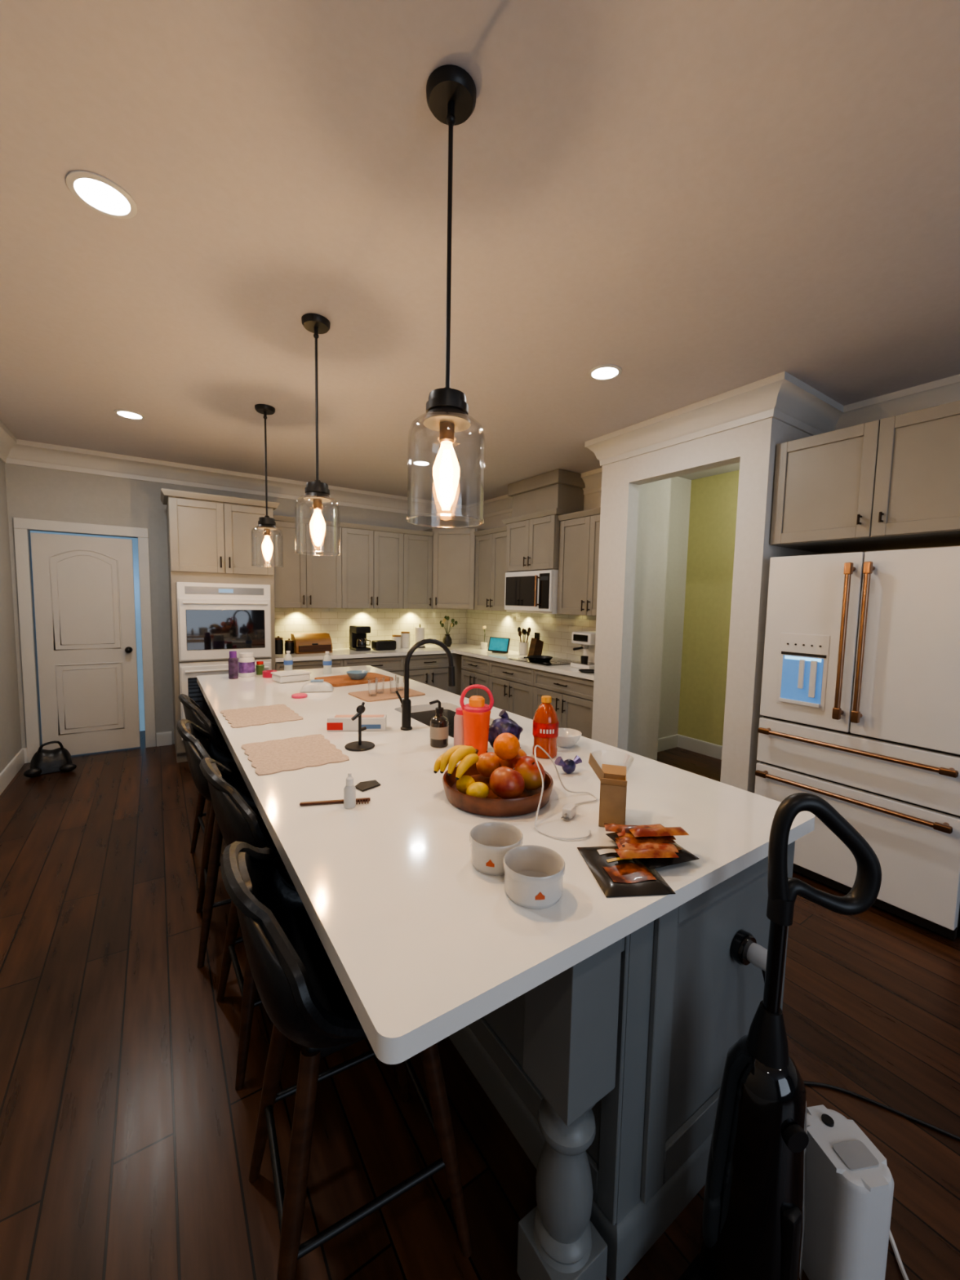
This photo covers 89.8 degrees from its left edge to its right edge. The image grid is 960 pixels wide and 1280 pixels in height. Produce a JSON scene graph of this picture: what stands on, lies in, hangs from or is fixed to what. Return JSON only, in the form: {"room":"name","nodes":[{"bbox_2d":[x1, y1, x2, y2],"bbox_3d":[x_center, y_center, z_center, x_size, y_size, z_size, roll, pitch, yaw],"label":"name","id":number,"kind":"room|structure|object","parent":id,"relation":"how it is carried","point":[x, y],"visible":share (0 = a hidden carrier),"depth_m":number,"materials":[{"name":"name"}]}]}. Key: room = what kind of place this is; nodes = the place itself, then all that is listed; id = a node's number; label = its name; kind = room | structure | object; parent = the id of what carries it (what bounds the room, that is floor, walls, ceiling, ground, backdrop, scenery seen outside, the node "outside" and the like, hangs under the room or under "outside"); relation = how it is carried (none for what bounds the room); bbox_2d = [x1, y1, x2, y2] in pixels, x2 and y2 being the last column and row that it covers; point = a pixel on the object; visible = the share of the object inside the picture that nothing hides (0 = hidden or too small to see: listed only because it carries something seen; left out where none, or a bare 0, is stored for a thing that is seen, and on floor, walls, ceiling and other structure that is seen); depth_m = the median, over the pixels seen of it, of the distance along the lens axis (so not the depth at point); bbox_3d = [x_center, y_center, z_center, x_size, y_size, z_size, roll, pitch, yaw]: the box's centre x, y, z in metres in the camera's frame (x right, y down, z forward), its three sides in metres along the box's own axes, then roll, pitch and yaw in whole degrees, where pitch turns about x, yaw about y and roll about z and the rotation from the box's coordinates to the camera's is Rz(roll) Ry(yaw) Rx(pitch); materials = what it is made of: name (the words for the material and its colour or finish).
{"room":"kitchen","nodes":[
{"label":"kitchen","id":0,"kind":"room"},
{"bbox_2d":[0,459,22,773],"bbox_3d":[-1.537,0.065,0.372,0.100,2.790,9.320,-2,6,-34],"label":"wall","id":1,"kind":"structure","parent":0,"point":[11,745],"depth_m":3.97,"materials":[{"name":"paint"}]},
{"bbox_2d":[0,747,27,795],"bbox_3d":[-1.505,1.386,0.520,0.040,0.135,9.120,-2,6,-34],"label":"baseboard","id":2,"kind":"structure","parent":1,"relation":"attached to","point":[9,772],"depth_m":3.93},
{"bbox_2d":[30,530,145,742],"bbox_3d":[-3.988,-0.326,5.113,1.300,2.700,0.050,-2,6,-34],"label":"door frame","id":3,"kind":"structure","parent":0,"point":[135,540],"depth_m":5.26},
{"bbox_2d":[4,462,468,749],"bbox_3d":[-2.088,-0.370,5.538,4.770,2.790,0.100,-2,6,-34],"label":"wall","id":4,"kind":"structure","parent":0,"point":[32,492],"depth_m":4.59,"materials":[{"name":"paint"}]},
{"bbox_2d":[13,517,155,763],"bbox_3d":[-3.616,0.010,4.470,0.950,2.150,0.019,-2,6,-34],"label":"trim","id":5,"kind":"structure","parent":4,"relation":"attached to","point":[20,525],"depth_m":4.29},
{"bbox_2d":[30,532,140,755],"bbox_3d":[-3.628,0.062,4.463,0.720,2.023,0.118,-2,6,-34],"label":"door","id":6,"kind":"structure","parent":4,"relation":"in","point":[84,594],"depth_m":4.47,"materials":[{"name":"paint"}]},
{"bbox_2d":[155,731,172,746],"bbox_3d":[-3.185,0.997,4.858,0.130,0.135,0.016,-2,6,-34],"label":"baseboard","id":7,"kind":"structure","parent":4,"relation":"attached to","point":[162,738],"depth_m":4.85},
{"bbox_2d":[273,515,433,608],"bbox_3d":[-1.475,-0.846,5.606,1.910,0.950,0.388,-2,6,-34],"label":"upper cabinet","id":8,"kind":"object","parent":4,"relation":"attached to","point":[376,566],"visible":0.98,"depth_m":5.44,"materials":[{"name":"beige wood"}]},
{"bbox_2d":[274,608,466,650],"bbox_3d":[-1.293,-0.156,6.027,2.652,0.482,0.011,-2,6,-34],"label":"tile backsplash","id":9,"kind":"structure","parent":4,"relation":"attached to","point":[384,624],"depth_m":5.98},
{"bbox_2d":[424,528,486,609],"bbox_3d":[-0.280,-0.897,6.211,0.742,1.000,0.717,-2,6,-34],"label":"upper cabinet","id":10,"kind":"object","parent":4,"relation":"attached to","point":[454,549],"visible":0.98,"depth_m":5.97,"materials":[{"name":"beige wood"}]},
{"bbox_2d":[0,0,959,506],"bbox_3d":[0.688,-1.492,2.198,5.920,0.100,10.100,-2,6,-34],"label":"ceiling","id":11,"kind":"structure","parent":0,"point":[700,200],"depth_m":1.61,"materials":[{"name":"paint"}]},
{"bbox_2d":[66,170,137,218],"bbox_3d":[-1.208,-1.420,1.543,0.180,0.008,0.180,-2,6,-34],"label":"recessed light","id":12,"kind":"object","parent":11,"relation":"in","point":[101,194],"visible":1,"depth_m":1.53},
{"bbox_2d":[113,408,145,419],"bbox_3d":[-2.488,-1.599,3.421,0.180,0.008,0.180,-2,6,-34],"label":"recessed light","id":13,"kind":"object","parent":11,"relation":"in","point":[128,414],"visible":1,"depth_m":3.41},
{"bbox_2d":[250,404,283,565],"bbox_3d":[-1.462,-1.040,3.296,0.209,1.061,0.209,-2,6,-34],"label":"pendant light","id":14,"kind":"object","parent":11,"relation":"hanging from","point":[266,523],"visible":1,"depth_m":3.27,"materials":[{"name":"clear glass"}]},
{"bbox_2d":[294,313,340,555],"bbox_3d":[-0.767,-0.942,2.267,0.209,1.061,0.209,-2,6,-34],"label":"pendant light","id":15,"kind":"object","parent":11,"relation":"hanging from","point":[317,491],"visible":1,"depth_m":2.25,"materials":[{"name":"clear glass"}]},
{"bbox_2d":[406,64,484,524],"bbox_3d":[-0.082,-0.846,1.252,0.209,1.061,0.209,-2,6,-34],"label":"pendant light","id":16,"kind":"object","parent":11,"relation":"hanging from","point":[451,91],"visible":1,"depth_m":1.23,"materials":[{"name":"clear glass"}]},
{"bbox_2d":[588,364,622,380],"bbox_3d":[0.690,-1.476,2.661,0.180,0.008,0.180,-2,6,-34],"label":"recessed light","id":17,"kind":"object","parent":11,"relation":"in","point":[606,371],"visible":1,"depth_m":2.65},
{"bbox_2d":[0,730,959,1279],"bbox_3d":[0.632,1.387,2.435,5.920,0.100,10.100,-2,6,-34],"label":"floor","id":18,"kind":"structure","parent":0,"point":[127,1135],"depth_m":1.50,"materials":[{"name":"brown wood"}]},
{"bbox_2d":[23,741,76,777],"bbox_3d":[-3.645,0.988,4.106,0.330,0.253,0.299,-2,6,-34],"label":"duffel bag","id":19,"kind":"object","parent":18,"relation":"on","point":[43,761],"visible":1,"depth_m":4.07,"materials":[{"name":"black leather"}]},
{"bbox_2d":[177,693,231,884],"bbox_3d":[-1.399,0.778,2.775,0.548,0.986,0.530,-2,6,-34],"label":"bar stool","id":20,"kind":"object","parent":18,"relation":"on","point":[193,712],"visible":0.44,"depth_m":2.54,"materials":[{"name":"black leather"}]},
{"bbox_2d":[176,719,250,968],"bbox_3d":[-1.064,0.830,2.225,0.548,0.986,0.530,-2,6,-34],"label":"bar stool","id":21,"kind":"object","parent":18,"relation":"on","point":[198,744],"visible":0.41,"depth_m":2.01,"materials":[{"name":"black leather"}]},
{"bbox_2d":[160,488,279,762],"bbox_3d":[-2.529,-0.121,4.727,0.940,2.410,0.768,-2,6,-34],"label":"tall cabinet","id":22,"kind":"object","parent":18,"relation":"on","point":[209,535],"visible":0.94,"depth_m":4.34,"materials":[{"name":"beige wood"}]},
{"bbox_2d":[176,582,271,740],"bbox_3d":[-2.322,0.188,4.436,0.760,1.410,0.106,-2,6,-34],"label":"wall oven","id":23,"kind":"object","parent":22,"relation":"in","point":[215,620],"visible":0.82,"depth_m":4.37,"materials":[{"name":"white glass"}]},
{"bbox_2d":[199,757,290,1090],"bbox_3d":[-0.681,0.877,1.735,0.544,0.986,0.530,-2,6,-34],"label":"bar stool","id":24,"kind":"object","parent":18,"relation":"on","point":[238,818],"visible":0.47,"depth_m":1.50,"materials":[{"name":"black leather"}]},
{"bbox_2d":[220,840,471,1279],"bbox_3d":[-0.305,0.931,1.165,0.551,0.986,0.529,-2,6,-34],"label":"bar stool","id":25,"kind":"object","parent":18,"relation":"on","point":[299,987],"visible":0.7,"depth_m":1.00,"materials":[{"name":"black leather"}]},
{"bbox_2d":[275,653,462,695],"bbox_3d":[-1.093,0.593,5.759,2.630,0.873,0.638,-2,6,-34],"label":"base cabinet","id":26,"kind":"object","parent":18,"relation":"on","point":[431,669],"visible":0.3,"depth_m":5.63,"materials":[{"name":"grey wood"}]},
{"bbox_2d":[275,643,594,679],"bbox_3d":[-0.462,0.222,4.817,2.660,0.040,2.990,-2,6,-34],"label":"countertop","id":27,"kind":"structure","parent":26,"relation":"on","point":[465,649],"depth_m":5.28,"materials":[{"name":"white stone"}]},
{"bbox_2d":[290,632,332,653],"bbox_3d":[-1.850,0.035,5.305,0.380,0.200,0.275,-2,6,-34],"label":"bread box","id":28,"kind":"object","parent":27,"relation":"on","point":[318,642],"visible":0.99,"depth_m":5.22,"materials":[{"name":"brown wood"}]},
{"bbox_2d":[349,625,370,650],"bbox_3d":[-1.403,-0.025,5.646,0.186,0.280,0.240,-2,6,-34],"label":"coffee maker","id":29,"kind":"object","parent":27,"relation":"on","point":[357,633],"visible":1,"depth_m":5.59,"materials":[{"name":"black plastic"}]},
{"bbox_2d":[371,640,395,650],"bbox_3d":[-1.133,0.058,5.728,0.280,0.112,0.160,-2,6,-34],"label":"toaster","id":30,"kind":"object","parent":27,"relation":"on","point":[378,645],"visible":1,"depth_m":5.65,"materials":[{"name":"metal"}]},
{"bbox_2d":[400,631,409,648],"bbox_3d":[-0.928,-0.005,5.993,0.116,0.202,0.116,-2,6,-34],"label":"flour canister","id":31,"kind":"object","parent":27,"relation":"on","point":[405,635],"visible":0.96,"depth_m":5.94,"materials":[{"name":"white ceramic"}]},
{"bbox_2d":[440,615,457,647],"bbox_3d":[-0.406,-0.112,6.227,0.212,0.396,0.225,3,5,25],"label":"flower vase","id":32,"kind":"object","parent":27,"relation":"on","point":[446,641],"visible":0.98,"depth_m":6.19,"materials":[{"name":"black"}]},
{"bbox_2d":[488,636,510,653],"bbox_3d":[0.229,0.060,5.614,0.280,0.178,0.084,5,6,36],"label":"smart display","id":33,"kind":"object","parent":27,"relation":"on","point":[499,645],"visible":1,"depth_m":5.59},
{"bbox_2d":[517,626,530,654],"bbox_3d":[0.500,0.008,5.482,0.166,0.314,0.121,-2,6,-34],"label":"utensil crock","id":34,"kind":"object","parent":27,"relation":"on","point":[523,646],"visible":1,"depth_m":5.44,"materials":[{"name":"white ceramic"}]},
{"bbox_2d":[528,632,543,655],"bbox_3d":[0.618,0.049,5.336,0.150,0.260,0.090,-2,6,-34],"label":"cutting board","id":35,"kind":"object","parent":27,"relation":"on","point":[535,648],"visible":0.99,"depth_m":5.31,"materials":[{"name":"brown wood"}]},
{"bbox_2d":[508,657,580,666],"bbox_3d":[0.674,0.209,4.929,0.500,0.010,0.600,-2,6,-34],"label":"cooktop","id":36,"kind":"object","parent":27,"relation":"in","point":[554,661],"visible":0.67,"depth_m":4.82,"materials":[{"name":"black glass"}]},
{"bbox_2d":[524,655,552,662],"bbox_3d":[0.538,0.180,4.810,0.416,0.062,0.260,-2,6,-34],"label":"frying pan","id":37,"kind":"object","parent":36,"relation":"on","point":[532,658],"visible":1,"depth_m":4.77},
{"bbox_2d":[570,631,595,669],"bbox_3d":[1.014,0.095,4.452,0.381,0.330,0.270,-2,6,-34],"label":"espresso machine","id":38,"kind":"object","parent":27,"relation":"on","point":[587,639],"visible":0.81,"depth_m":4.41,"materials":[{"name":"white plastic"}]},
{"bbox_2d":[461,654,593,739],"bbox_3d":[0.599,0.683,5.059,0.638,0.873,2.135,-2,6,-34],"label":"base cabinet","id":39,"kind":"object","parent":18,"relation":"on","point":[517,690],"visible":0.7,"depth_m":4.71,"materials":[{"name":"grey wood"}]},
{"bbox_2d":[448,840,795,1279],"bbox_3d":[-0.433,0.861,2.642,0.905,0.874,3.506,-2,6,-34],"label":"kitchen island","id":40,"kind":"object","parent":18,"relation":"on","point":[606,1073],"visible":0.36,"depth_m":1.10,"materials":[{"name":"grey paint"}]},
{"bbox_2d":[196,665,815,1064],"bbox_3d":[-0.569,0.410,2.511,1.350,0.040,3.580,-2,6,-34],"label":"island countertop","id":41,"kind":"structure","parent":40,"relation":"on","point":[423,944],"depth_m":1.16,"materials":[{"name":"white stone"}]},
{"bbox_2d":[228,650,238,679],"bbox_3d":[-1.803,0.181,3.520,0.064,0.202,0.064,-2,6,-34],"label":"bottle","id":42,"kind":"object","parent":41,"relation":"on","point":[233,660],"visible":1,"depth_m":3.50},
{"bbox_2d":[238,652,254,676],"bbox_3d":[-1.765,0.184,3.643,0.113,0.177,0.113,-2,6,-34],"label":"tub","id":43,"kind":"object","parent":41,"relation":"on","point":[246,660],"visible":0.98,"depth_m":3.60,"materials":[{"name":"white plastic"}]},
{"bbox_2d":[220,703,302,728],"bbox_3d":[-1.116,0.381,2.454,0.335,0.004,0.412,-2,6,-34],"label":"placemat","id":44,"kind":"object","parent":41,"relation":"on","point":[275,713],"visible":1,"depth_m":2.43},
{"bbox_2d":[283,650,293,671],"bbox_3d":[-1.516,0.175,3.810,0.068,0.178,0.068,-2,6,-34],"label":"water bottle","id":45,"kind":"object","parent":41,"relation":"on","point":[288,660],"visible":0.79,"depth_m":3.79,"materials":[{"name":"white plastic"}]},
{"bbox_2d":[270,669,311,683],"bbox_3d":[-1.366,0.263,3.484,0.230,0.062,0.170,-3,7,-44],"label":"food container","id":46,"kind":"object","parent":41,"relation":"on","point":[290,676],"visible":1,"depth_m":3.43,"materials":[{"name":"white plastic"}]},
{"bbox_2d":[241,733,349,775],"bbox_3d":[-0.726,0.436,1.875,0.324,0.004,0.404,-2,6,-34],"label":"placemat","id":47,"kind":"object","parent":41,"relation":"on","point":[275,756],"visible":1,"depth_m":1.84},
{"bbox_2d":[300,679,333,692],"bbox_3d":[-1.060,0.293,3.137,0.200,0.066,0.130,0,5,-14],"label":"pack","id":48,"kind":"object","parent":41,"relation":"on","point":[314,685],"visible":1,"depth_m":3.09,"materials":[{"name":"white plastic"}]},
{"bbox_2d":[322,651,332,674],"bbox_3d":[-1.211,0.180,3.823,0.068,0.178,0.068,-2,6,-34],"label":"water bottle","id":49,"kind":"object","parent":41,"relation":"on","point":[327,662],"visible":1,"depth_m":3.80,"materials":[{"name":"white plastic"}]},
{"bbox_2d":[299,797,370,805],"bbox_3d":[-0.424,0.477,1.411,0.200,0.008,0.032,0,5,-12],"label":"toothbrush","id":50,"kind":"object","parent":41,"relation":"on","point":[364,799],"visible":0.75,"depth_m":1.41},
{"bbox_2d":[343,772,355,808],"bbox_3d":[-0.377,0.434,1.396,0.034,0.100,0.034,-2,6,-34],"label":"bottle","id":51,"kind":"object","parent":41,"relation":"on","point":[349,790],"visible":1,"depth_m":1.39,"materials":[{"name":"plastic"}]},
{"bbox_2d":[314,672,393,686],"bbox_3d":[-0.923,0.287,3.543,0.480,0.020,0.340,-3,6,-42],"label":"cutting board","id":52,"kind":"object","parent":41,"relation":"on","point":[338,680],"visible":0.84,"depth_m":3.48,"materials":[{"name":"brown wood"}]},
{"bbox_2d":[346,670,368,679],"bbox_3d":[-0.889,0.256,3.491,0.160,0.051,0.160,-2,6,-34],"label":"mixing bowl","id":53,"kind":"object","parent":52,"relation":"on","point":[353,674],"visible":1,"depth_m":3.45,"materials":[{"name":"blue ceramic"}]},
{"bbox_2d":[326,714,386,731],"bbox_3d":[-0.567,0.382,2.228,0.261,0.062,0.071,1,5,-6],"label":"box","id":54,"kind":"object","parent":41,"relation":"on","point":[371,722],"visible":0.95,"depth_m":2.20,"materials":[{"name":"white cardboard"}]},
{"bbox_2d":[344,702,374,751],"bbox_3d":[-0.488,0.345,1.956,0.120,0.182,0.120,-2,6,-34],"label":"phone stand","id":55,"kind":"object","parent":41,"relation":"on","point":[359,745],"visible":1,"depth_m":1.95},
{"bbox_2d":[355,779,380,791],"bbox_3d":[-0.363,0.469,1.552,0.079,0.006,0.070,-2,6,-34],"label":"pouch","id":56,"kind":"object","parent":41,"relation":"on","point":[365,785],"visible":0.91,"depth_m":1.55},
{"bbox_2d":[348,686,425,702],"bbox_3d":[-0.589,0.341,3.048,0.400,0.008,0.300,-3,6,-38],"label":"drying mat","id":57,"kind":"object","parent":41,"relation":"on","point":[378,695],"visible":0.95,"depth_m":3.02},
{"bbox_2d":[395,638,455,730],"bbox_3d":[-0.251,0.203,2.271,0.287,0.422,0.090,0,5,-14],"label":"faucet","id":58,"kind":"object","parent":41,"relation":"on","point":[406,705],"visible":1,"depth_m":2.23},
{"bbox_2d":[429,699,448,747],"bbox_3d":[-0.168,0.342,1.997,0.077,0.194,0.077,2,5,11],"label":"soap dispenser","id":59,"kind":"object","parent":41,"relation":"on","point":[439,726],"visible":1,"depth_m":1.97,"materials":[{"name":"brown glass"}]},
{"bbox_2d":[410,709,489,737],"bbox_3d":[-0.152,0.538,2.490,0.358,0.194,0.708,-2,6,-34],"label":"sink","id":60,"kind":"object","parent":41,"relation":"in","point":[424,717],"visible":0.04,"depth_m":2.81,"materials":[{"name":"metal"}]},
{"bbox_2d":[453,707,464,746],"bbox_3d":[-0.071,0.360,1.959,0.070,0.168,0.070,-2,6,-34],"label":"water bottle","id":61,"kind":"object","parent":41,"relation":"on","point":[458,718],"visible":0.44,"depth_m":1.93,"materials":[{"name":"plastic"}]},
{"bbox_2d":[459,684,493,755],"bbox_3d":[-0.014,0.311,1.846,0.111,0.286,0.110,-2,6,-34],"label":"water bottle","id":62,"kind":"object","parent":41,"relation":"on","point":[476,713],"visible":0.94,"depth_m":1.81,"materials":[{"name":"orange plastic"}]},
{"bbox_2d":[469,822,523,875],"bbox_3d":[0.037,0.481,1.114,0.124,0.069,0.124,-2,6,-34],"label":"ceramic bowl","id":63,"kind":"object","parent":41,"relation":"on","point":[490,842],"visible":0.84,"depth_m":1.10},
{"bbox_2d":[442,763,553,816],"bbox_3d":[0.055,0.455,1.502,0.344,0.058,0.344,-2,6,-34],"label":"wooden bowl","id":64,"kind":"object","parent":41,"relation":"on","point":[492,805],"visible":0.56,"depth_m":1.37,"materials":[{"name":"brown wood"}]},
{"bbox_2d":[433,745,478,780],"bbox_3d":[-0.060,0.364,1.487,0.114,0.079,0.145,5,6,36],"label":"banana bunch","id":65,"kind":"object","parent":64,"relation":"in","point":[468,756],"visible":1,"depth_m":1.45,"materials":[{"name":"yellow food"}]},
{"bbox_2d":[456,774,475,794],"bbox_3d":[-0.043,0.436,1.453,0.058,0.055,0.061,-2,6,-34],"label":"lemon","id":66,"kind":"object","parent":64,"relation":"in","point":[464,781],"visible":0.76,"depth_m":1.43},
{"bbox_2d":[466,782,488,798],"bbox_3d":[-0.007,0.443,1.405,0.072,0.055,0.055,-2,6,-34],"label":"lemon","id":67,"kind":"object","parent":64,"relation":"in","point":[480,789],"visible":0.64,"depth_m":1.39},
{"bbox_2d":[475,751,500,777],"bbox_3d":[0.029,0.409,1.583,0.084,0.083,0.084,-2,6,-34],"label":"peach","id":68,"kind":"object","parent":64,"relation":"in","point":[487,762],"visible":0.74,"depth_m":1.55,"materials":[{"name":"orange food"}]},
{"bbox_2d":[493,733,519,759],"bbox_3d":[0.084,0.334,1.510,0.084,0.084,0.084,-2,6,-34],"label":"orange","id":69,"kind":"object","parent":64,"relation":"in","point":[506,746],"visible":1,"depth_m":1.48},
{"bbox_2d":[489,766,524,799],"bbox_3d":[0.080,0.420,1.413,0.107,0.098,0.100,-2,6,-34],"label":"apple","id":70,"kind":"object","parent":64,"relation":"in","point":[505,782],"visible":0.95,"depth_m":1.38,"materials":[{"name":"food"}]},
{"bbox_2d":[498,746,526,768],"bbox_3d":[0.108,0.398,1.587,0.100,0.100,0.100,-2,6,-34],"label":"peach","id":71,"kind":"object","parent":64,"relation":"in","point":[508,763],"visible":0.16,"depth_m":1.55,"materials":[{"name":"orange food"}]},
{"bbox_2d":[511,755,545,790],"bbox_3d":[0.150,0.411,1.492,0.100,0.096,0.110,-2,6,-34],"label":"mango","id":72,"kind":"object","parent":64,"relation":"in","point":[526,766],"visible":0.77,"depth_m":1.46,"materials":[{"name":"red food"}]},
{"bbox_2d":[488,709,523,747],"bbox_3d":[0.102,0.363,1.950,0.151,0.167,0.154,-2,6,-34],"label":"bag","id":73,"kind":"object","parent":41,"relation":"on","point":[504,724],"visible":0.53,"depth_m":1.91,"materials":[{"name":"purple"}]},
{"bbox_2d":[502,844,564,909],"bbox_3d":[0.112,0.492,1.003,0.128,0.069,0.128,-2,6,-34],"label":"ceramic bowl","id":74,"kind":"object","parent":41,"relation":"on","point":[534,874],"visible":1,"depth_m":0.98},
{"bbox_2d":[532,695,558,758],"bbox_3d":[0.258,0.338,1.894,0.101,0.235,0.102,-2,6,-34],"label":"juice bottle","id":75,"kind":"object","parent":41,"relation":"on","point":[545,720],"visible":1,"depth_m":1.86,"materials":[{"name":"orange plastic"}]},
{"bbox_2d":[533,745,596,839],"bbox_3d":[0.252,0.421,1.373,0.196,0.155,0.317,2,5,6],"label":"charger","id":76,"kind":"object","parent":41,"relation":"on","point":[569,810],"visible":1,"depth_m":1.35,"materials":[{"name":"white plastic"}]},
{"bbox_2d":[554,755,582,773],"bbox_3d":[0.314,0.440,1.706,0.110,0.064,0.044,-1,5,-22],"label":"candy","id":77,"kind":"object","parent":41,"relation":"on","point":[568,766],"visible":0.99,"depth_m":1.69,"materials":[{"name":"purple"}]},
{"bbox_2d":[556,728,582,747],"bbox_3d":[0.358,0.417,2.037,0.140,0.057,0.140,-2,6,-34],"label":"serving bowl","id":78,"kind":"object","parent":41,"relation":"on","point":[567,737],"visible":0.8,"depth_m":2.00,"materials":[{"name":"white ceramic"}]},
{"bbox_2d":[588,752,626,826],"bbox_3d":[0.353,0.416,1.339,0.102,0.174,0.133,2,5,16],"label":"cardboard box","id":79,"kind":"object","parent":41,"relation":"on","point":[613,782],"visible":0.94,"depth_m":1.29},
{"bbox_2d":[577,845,675,897],"bbox_3d":[0.324,0.514,1.097,0.150,0.015,0.200,1,5,-6],"label":"snack bag","id":80,"kind":"object","parent":41,"relation":"on","point":[616,877],"visible":0.88,"depth_m":1.05,"materials":[{"name":"black plastic"}]},
{"bbox_2d":[605,831,698,869],"bbox_3d":[0.416,0.495,1.175,0.140,0.015,0.170,-1,5,-20],"label":"snack bag","id":81,"kind":"object","parent":80,"relation":"on","point":[684,855],"visible":0.18,"depth_m":1.11,"materials":[{"name":"black plastic"}]},
{"bbox_2d":[604,823,688,858],"bbox_3d":[0.401,0.468,1.146,0.191,0.034,0.130,1,5,-4],"label":"packets","id":82,"kind":"object","parent":81,"relation":"on","point":[648,841],"visible":1,"depth_m":1.13},
{"bbox_2d":[730,929,767,982],"bbox_3d":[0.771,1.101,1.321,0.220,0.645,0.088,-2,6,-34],"label":"power outlet","id":83,"kind":"object","parent":40,"relation":"attached to","point":[744,948],"visible":0.56,"depth_m":1.26,"materials":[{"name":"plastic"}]},
{"bbox_2d":[678,792,881,1279],"bbox_3d":[0.610,0.880,0.998,0.352,1.146,0.208,-2,6,-34],"label":"stick vacuum","id":84,"kind":"object","parent":18,"relation":"on","point":[753,1226],"visible":1,"depth_m":0.96,"materials":[{"name":"plastic"}]},
{"bbox_2d":[802,1104,908,1279],"bbox_3d":[0.898,1.281,1.130,0.348,0.336,0.221,-2,6,-34],"label":"air purifier","id":85,"kind":"object","parent":18,"relation":"on","point":[850,1182],"visible":0.91,"depth_m":1.03,"materials":[{"name":"white plastic"}]},
{"bbox_2d":[754,546,959,940],"bbox_3d":[2.184,0.435,2.666,0.810,1.780,0.900,-2,6,-34],"label":"refrigerator","id":86,"kind":"object","parent":18,"relation":"on","point":[860,706],"visible":0.97,"depth_m":2.38,"materials":[{"name":"white metal"}]},
{"bbox_2d":[769,400,959,553],"bbox_3d":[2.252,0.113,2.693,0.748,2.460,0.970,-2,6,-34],"label":"upper cabinet","id":87,"kind":"object","parent":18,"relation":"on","point":[892,482],"visible":1,"depth_m":2.46,"materials":[{"name":"beige wood"}]},
{"bbox_2d":[803,1080,959,1141],"bbox_3d":[1.476,1.438,1.343,1.089,0.010,0.058,3,5,24],"label":"power cord","id":88,"kind":"object","parent":18,"relation":"on","point":[806,1082],"visible":0.77,"depth_m":1.47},
{"bbox_2d":[468,491,600,659],"bbox_3d":[0.706,-0.318,5.553,0.120,2.790,3.000,-2,6,-34],"label":"wall","id":89,"kind":"structure","parent":0,"point":[593,500],"depth_m":6.03,"materials":[{"name":"paint"}]},
{"bbox_2d":[474,525,506,611],"bbox_3d":[0.262,-0.822,5.726,0.383,0.950,0.690,-2,6,-34],"label":"upper cabinet","id":90,"kind":"object","parent":89,"relation":"attached to","point":[491,544],"visible":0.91,"depth_m":5.64,"materials":[{"name":"beige wood"}]},
{"bbox_2d":[466,609,596,661],"bbox_3d":[0.648,-0.078,5.533,0.011,0.482,2.982,-2,6,-34],"label":"tile backsplash","id":91,"kind":"structure","parent":89,"relation":"attached to","point":[555,630],"depth_m":5.54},
{"bbox_2d":[502,468,585,572],"bbox_3d":[0.660,-1.200,5.060,0.443,0.948,0.865,-2,6,-34],"label":"upper cabinet","id":92,"kind":"object","parent":89,"relation":"attached to","point":[533,528],"visible":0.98,"depth_m":4.85,"materials":[{"name":"beige wood"}]},
{"bbox_2d":[504,569,558,613],"bbox_3d":[0.624,-0.505,5.099,0.451,0.435,0.750,-2,6,-34],"label":"microwave","id":93,"kind":"object","parent":92,"relation":"attached to","point":[529,591],"visible":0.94,"depth_m":4.92,"materials":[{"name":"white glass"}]},
{"bbox_2d":[557,506,600,616],"bbox_3d":[1.114,-0.702,4.464,0.383,0.950,0.785,-2,6,-34],"label":"upper cabinet","id":94,"kind":"object","parent":89,"relation":"attached to","point":[579,541],"visible":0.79,"depth_m":4.48,"materials":[{"name":"beige wood"}]},
{"bbox_2d":[626,477,671,760],"bbox_3d":[1.341,-0.189,4.131,0.660,2.790,0.080,-2,6,-34],"label":"wall","id":95,"kind":"structure","parent":0,"point":[654,498],"depth_m":4.16,"materials":[{"name":"paint"}]},
{"bbox_2d":[657,476,691,738],"bbox_3d":[1.808,-0.241,4.877,0.950,2.790,0.080,-2,6,-34],"label":"wall","id":96,"kind":"structure","parent":0,"point":[680,491],"depth_m":4.95,"materials":[{"name":"paint"}]},
{"bbox_2d":[591,417,782,793],"bbox_3d":[1.349,-0.130,3.422,0.120,2.790,1.270,-2,6,-34],"label":"wall","id":97,"kind":"structure","parent":0,"point":[753,446],"depth_m":3.04,"materials":[{"name":"paint"}]},
{"bbox_2d":[0,371,959,521],"bbox_3d":[0.508,-1.303,1.623,4.770,0.190,9.120,-2,6,-34],"label":"trim","id":98,"kind":"structure","parent":97,"relation":"attached to","point":[783,397],"depth_m":3.59,"materials":[{"name":"wood"}]},
{"bbox_2d":[677,470,739,746],"bbox_3d":[2.593,-0.193,4.473,0.100,2.790,1.470,-2,6,-34],"label":"wall","id":99,"kind":"structure","parent":0,"point":[713,499],"depth_m":4.83,"materials":[{"name":"paint"}]},
{"bbox_2d":[657,733,722,759],"bbox_3d":[2.173,1.144,4.317,0.850,0.135,1.470,-2,6,-34],"label":"baseboard","id":100,"kind":"structure","parent":99,"relation":"attached to","point":[699,746],"depth_m":4.98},
{"bbox_2d":[759,422,821,761],"bbox_3d":[2.398,-0.109,3.412,1.610,2.790,0.080,-2,6,-34],"label":"wall","id":101,"kind":"structure","parent":0,"point":[788,433],"depth_m":2.94,"materials":[{"name":"paint"}]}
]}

